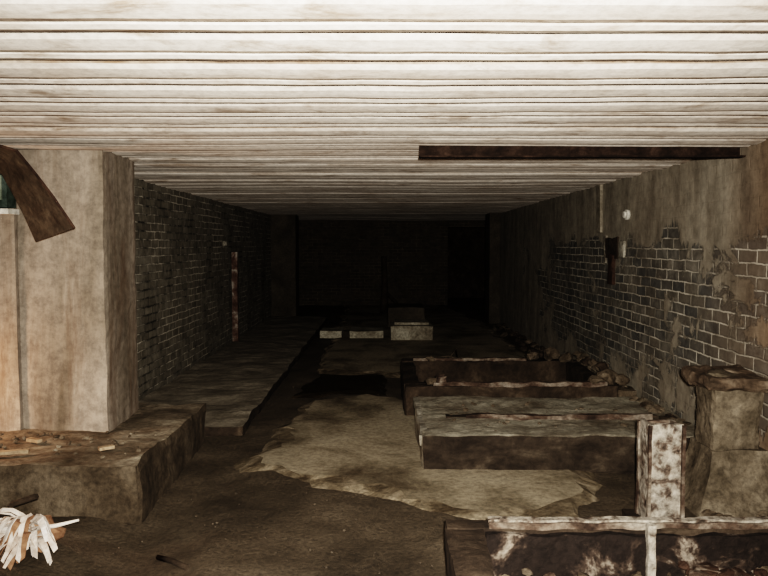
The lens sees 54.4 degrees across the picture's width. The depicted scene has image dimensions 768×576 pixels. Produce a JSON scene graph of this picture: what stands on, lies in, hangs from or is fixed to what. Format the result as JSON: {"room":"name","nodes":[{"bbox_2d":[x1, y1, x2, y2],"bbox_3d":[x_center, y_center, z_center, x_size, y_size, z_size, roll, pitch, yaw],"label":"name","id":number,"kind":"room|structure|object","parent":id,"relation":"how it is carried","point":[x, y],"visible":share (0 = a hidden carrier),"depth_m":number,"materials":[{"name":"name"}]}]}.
{"room":"abandoned basement","nodes":[
{"label":"abandoned basement","id":0,"kind":"room"},
{"bbox_2d":[134,179,270,400],"bbox_3d":[-2.475,-0.325,13.804,0.250,2.360,16.400,0,3,0],"label":"wall","id":1,"kind":"structure","parent":0,"point":[184,277],"depth_m":9.12,"materials":[{"name":"brick"}]},
{"bbox_2d":[0,298,696,575],"bbox_3d":[0.150,0.962,10.573,6.900,0.127,23.000,0,3,0],"label":"floor","id":2,"kind":"structure","parent":0,"point":[402,531],"depth_m":4.64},
{"bbox_2d":[0,494,78,569],"bbox_3d":[-1.850,1.209,3.721,0.450,0.273,0.737,-3,5,-44],"label":"bundle","id":3,"kind":"object","parent":2,"relation":"on","point":[19,532],"visible":1,"depth_m":3.57,"materials":[{"name":"paper"}]},
{"bbox_2d":[0,150,138,430],"bbox_3d":[-2.490,0.002,5.344,1.238,1.991,0.704,0,3,0],"label":"concrete pillar","id":4,"kind":"structure","parent":2,"relation":"on","point":[69,349],"depth_m":5.05,"materials":[{"name":"beige concrete"}]},
{"bbox_2d":[0,174,18,214],"bbox_3d":[-2.530,-0.697,4.874,0.218,0.430,0.151,0,3,0],"label":"window","id":5,"kind":"structure","parent":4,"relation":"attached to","point":[7,199],"depth_m":4.84,"materials":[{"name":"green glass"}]},
{"bbox_2d":[0,431,156,457],"bbox_3d":[-2.051,0.987,4.715,1.127,0.040,0.612,0,3,0],"label":"scraps","id":6,"kind":"object","parent":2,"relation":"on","point":[15,439],"visible":0.96,"depth_m":4.67,"materials":[{"name":"wood"}]},
{"bbox_2d":[0,404,205,524],"bbox_3d":[-2.259,1.169,5.146,1.697,0.436,1.734,0,3,0],"label":"plinth","id":7,"kind":"object","parent":2,"relation":"on","point":[118,487],"visible":0.77,"depth_m":4.45,"materials":[{"name":"concrete"}]},
{"bbox_2d":[156,555,189,569],"bbox_3d":[-1.058,1.367,3.718,0.032,0.075,0.316,-3,4,-42],"label":"stick","id":8,"kind":"object","parent":2,"relation":"on","point":[173,561],"visible":1,"depth_m":3.68,"materials":[{"name":"wood"}]},
{"bbox_2d":[139,316,328,435],"bbox_3d":[-1.732,0.909,10.757,1.200,0.150,9.433,0,3,0],"label":"concrete walkway","id":9,"kind":"object","parent":2,"relation":"on","point":[235,382],"visible":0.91,"depth_m":8.41,"materials":[{"name":"grey concrete"}]},
{"bbox_2d":[231,252,239,340],"bbox_3d":[-2.265,0.133,11.377,0.100,1.367,0.108,0,3,0],"label":"wall post","id":10,"kind":"object","parent":9,"relation":"on","point":[234,255],"visible":1,"depth_m":11.33,"materials":[{"name":"brown metal"}]},
{"bbox_2d":[270,215,298,316],"bbox_3d":[-2.089,-0.474,15.799,0.532,2.240,0.612,0,3,0],"label":"wall pier","id":11,"kind":"object","parent":2,"relation":"on","point":[284,228],"visible":0.87,"depth_m":15.51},
{"bbox_2d":[113,386,474,573],"bbox_3d":[-0.087,1.211,5.536,2.520,0.016,5.055,0,3,0],"label":"gravel","id":12,"kind":"object","parent":2,"relation":"on","point":[293,386],"visible":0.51,"depth_m":3.97,"materials":[{"name":"gravel"}]},
{"bbox_2d":[320,328,342,337],"bbox_3d":[-0.862,0.743,12.414,0.369,0.131,0.505,0,3,0],"label":"concrete block","id":13,"kind":"object","parent":2,"relation":"on","point":[325,332],"visible":1,"depth_m":12.17,"materials":[{"name":"grey concrete"}]},
{"bbox_2d":[289,374,390,397],"bbox_3d":[-0.402,1.070,8.200,1.010,0.040,1.470,0,3,6],"label":"puddle","id":14,"kind":"object","parent":2,"relation":"on","point":[347,385],"visible":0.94,"depth_m":8.03,"materials":[{"name":"black liquid"}]},
{"bbox_2d":[350,327,383,337],"bbox_3d":[-0.280,0.746,12.360,0.569,0.146,0.608,0,3,0],"label":"concrete block","id":15,"kind":"object","parent":2,"relation":"on","point":[356,332],"visible":0.98,"depth_m":12.07,"materials":[{"name":"grey concrete"}]},
{"bbox_2d":[380,256,397,312],"bbox_3d":[0.162,-0.063,16.471,0.541,1.275,0.190,1,3,18],"label":"rusty standpipe","id":16,"kind":"object","parent":2,"relation":"on","point":[384,293],"visible":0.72,"depth_m":16.46,"materials":[{"name":"metal"}]},
{"bbox_2d":[387,303,424,326],"bbox_3d":[0.411,0.514,14.155,0.694,0.401,1.010,0,3,0],"label":"concrete block","id":17,"kind":"object","parent":2,"relation":"on","point":[399,311],"visible":0.62,"depth_m":13.66,"materials":[{"name":"grey concrete"}]},
{"bbox_2d":[390,319,432,339],"bbox_3d":[0.439,0.681,12.185,0.694,0.297,0.766,0,3,0],"label":"concrete block","id":18,"kind":"object","parent":2,"relation":"on","point":[412,329],"visible":0.95,"depth_m":11.82,"materials":[{"name":"grey concrete"}]},
{"bbox_2d":[436,348,457,357],"bbox_3d":[0.849,0.852,9.362,0.523,0.198,0.785,-1,3,-16],"label":"sticks","id":19,"kind":"object","parent":2,"relation":"on","point":[455,349],"visible":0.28,"depth_m":9.33,"materials":[{"name":"brown wood"}]},
{"bbox_2d":[485,213,499,323],"bbox_3d":[2.164,-0.423,14.901,0.221,2.218,0.605,0,3,0],"label":"wall pier","id":20,"kind":"object","parent":2,"relation":"on","point":[492,238],"depth_m":14.63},
{"bbox_2d":[400,347,636,415],"bbox_3d":[1.206,0.924,7.388,2.082,0.493,1.661,0,3,0],"label":"trough","id":21,"kind":"object","parent":2,"relation":"on","point":[431,376],"visible":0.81,"depth_m":7.26,"materials":[{"name":"concrete"}]},
{"bbox_2d":[491,323,557,359],"bbox_3d":[2.038,0.798,11.050,0.386,0.203,5.557,0,3,0],"label":"rubble heap","id":22,"kind":"object","parent":2,"relation":"on","point":[522,340],"visible":0.59,"depth_m":11.08,"materials":[{"name":"stone"}]},
{"bbox_2d":[413,396,694,473],"bbox_3d":[1.238,1.095,5.700,2.011,0.351,1.374,0,3,0],"label":"trough","id":23,"kind":"object","parent":2,"relation":"on","point":[593,435],"visible":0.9,"depth_m":5.17,"materials":[{"name":"brown wood"}]},
{"bbox_2d":[446,516,767,575],"bbox_3d":[1.263,1.260,2.614,1.994,0.375,1.702,0,3,0],"label":"trough","id":24,"kind":"object","parent":2,"relation":"on","point":[493,545],"visible":1,"depth_m":3.32,"materials":[{"name":"concrete"}]},
{"bbox_2d":[621,418,686,516],"bbox_3d":[1.514,1.026,4.107,0.324,0.606,0.275,0,3,0],"label":"post","id":25,"kind":"object","parent":2,"relation":"on","point":[661,444],"visible":0.8,"depth_m":4.02,"materials":[{"name":"white paint"}]},
{"bbox_2d":[682,366,767,516],"bbox_3d":[2.006,0.902,4.445,0.511,0.821,0.849,0,3,0],"label":"concrete pier","id":26,"kind":"object","parent":2,"relation":"on","point":[726,463],"visible":0.78,"depth_m":4.37,"materials":[{"name":"stone"}]},
{"bbox_2d":[0,0,767,220],"bbox_3d":[0.150,-1.367,10.468,6.900,0.315,22.958,0,3,0],"label":"ceiling","id":27,"kind":"structure","parent":0,"point":[308,109],"depth_m":3.01,"materials":[{"name":"wood"}]},
{"bbox_2d":[0,145,75,241],"bbox_3d":[-2.277,-0.580,4.571,0.889,0.595,0.411,0,3,0],"label":"metal sheet","id":28,"kind":"object","parent":27,"relation":"attached to","point":[45,217],"visible":1,"depth_m":4.55,"materials":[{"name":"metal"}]},
{"bbox_2d":[419,146,745,158],"bbox_3d":[1.241,-0.862,4.703,2.038,0.088,0.094,0,3,0],"label":"rusted steel angle","id":29,"kind":"object","parent":27,"relation":"attached to","point":[425,152],"visible":0.88,"depth_m":4.74,"materials":[{"name":"brown metal"}]},
{"bbox_2d":[298,220,485,305],"bbox_3d":[0.525,-0.633,19.145,5.750,2.360,0.300,0,3,0],"label":"wall","id":30,"kind":"structure","parent":0,"point":[340,263],"depth_m":18.99,"materials":[{"name":"brick"}]},
{"bbox_2d":[448,227,485,297],"bbox_3d":[0.525,-0.791,21.891,5.750,2.360,0.200,0,3,0],"label":"passage","id":31,"kind":"object","parent":30,"relation":"in","point":[466,245],"depth_m":21.79,"materials":[{"name":"black"}]},
{"bbox_2d":[499,139,767,448],"bbox_3d":[2.395,0.060,7.115,0.250,2.360,16.200,0,3,0],"label":"wall","id":32,"kind":"structure","parent":0,"point":[690,289],"depth_m":6.15,"materials":[{"name":"brick"}]},
{"bbox_2d":[596,185,602,232],"bbox_3d":[2.254,-0.828,7.814,0.038,0.510,0.142,0,3,0],"label":"trim","id":33,"kind":"structure","parent":32,"relation":"attached to","point":[599,198],"depth_m":7.76,"materials":[{"name":"wood"}]},
{"bbox_2d":[602,236,624,283],"bbox_3d":[2.255,-0.273,7.350,0.051,0.483,0.660,0,3,0],"label":"wall bracket","id":34,"kind":"object","parent":32,"relation":"attached to","point":[612,246],"visible":1,"depth_m":7.34,"materials":[{"name":"metal"}]},
{"bbox_2d":[622,209,630,219],"bbox_3d":[2.245,-0.680,6.922,0.050,0.096,0.096,0,3,0],"label":"wall fitting","id":35,"kind":"object","parent":32,"relation":"attached to","point":[626,214],"visible":1,"depth_m":6.89,"materials":[{"name":"ceramic"}]}
]}

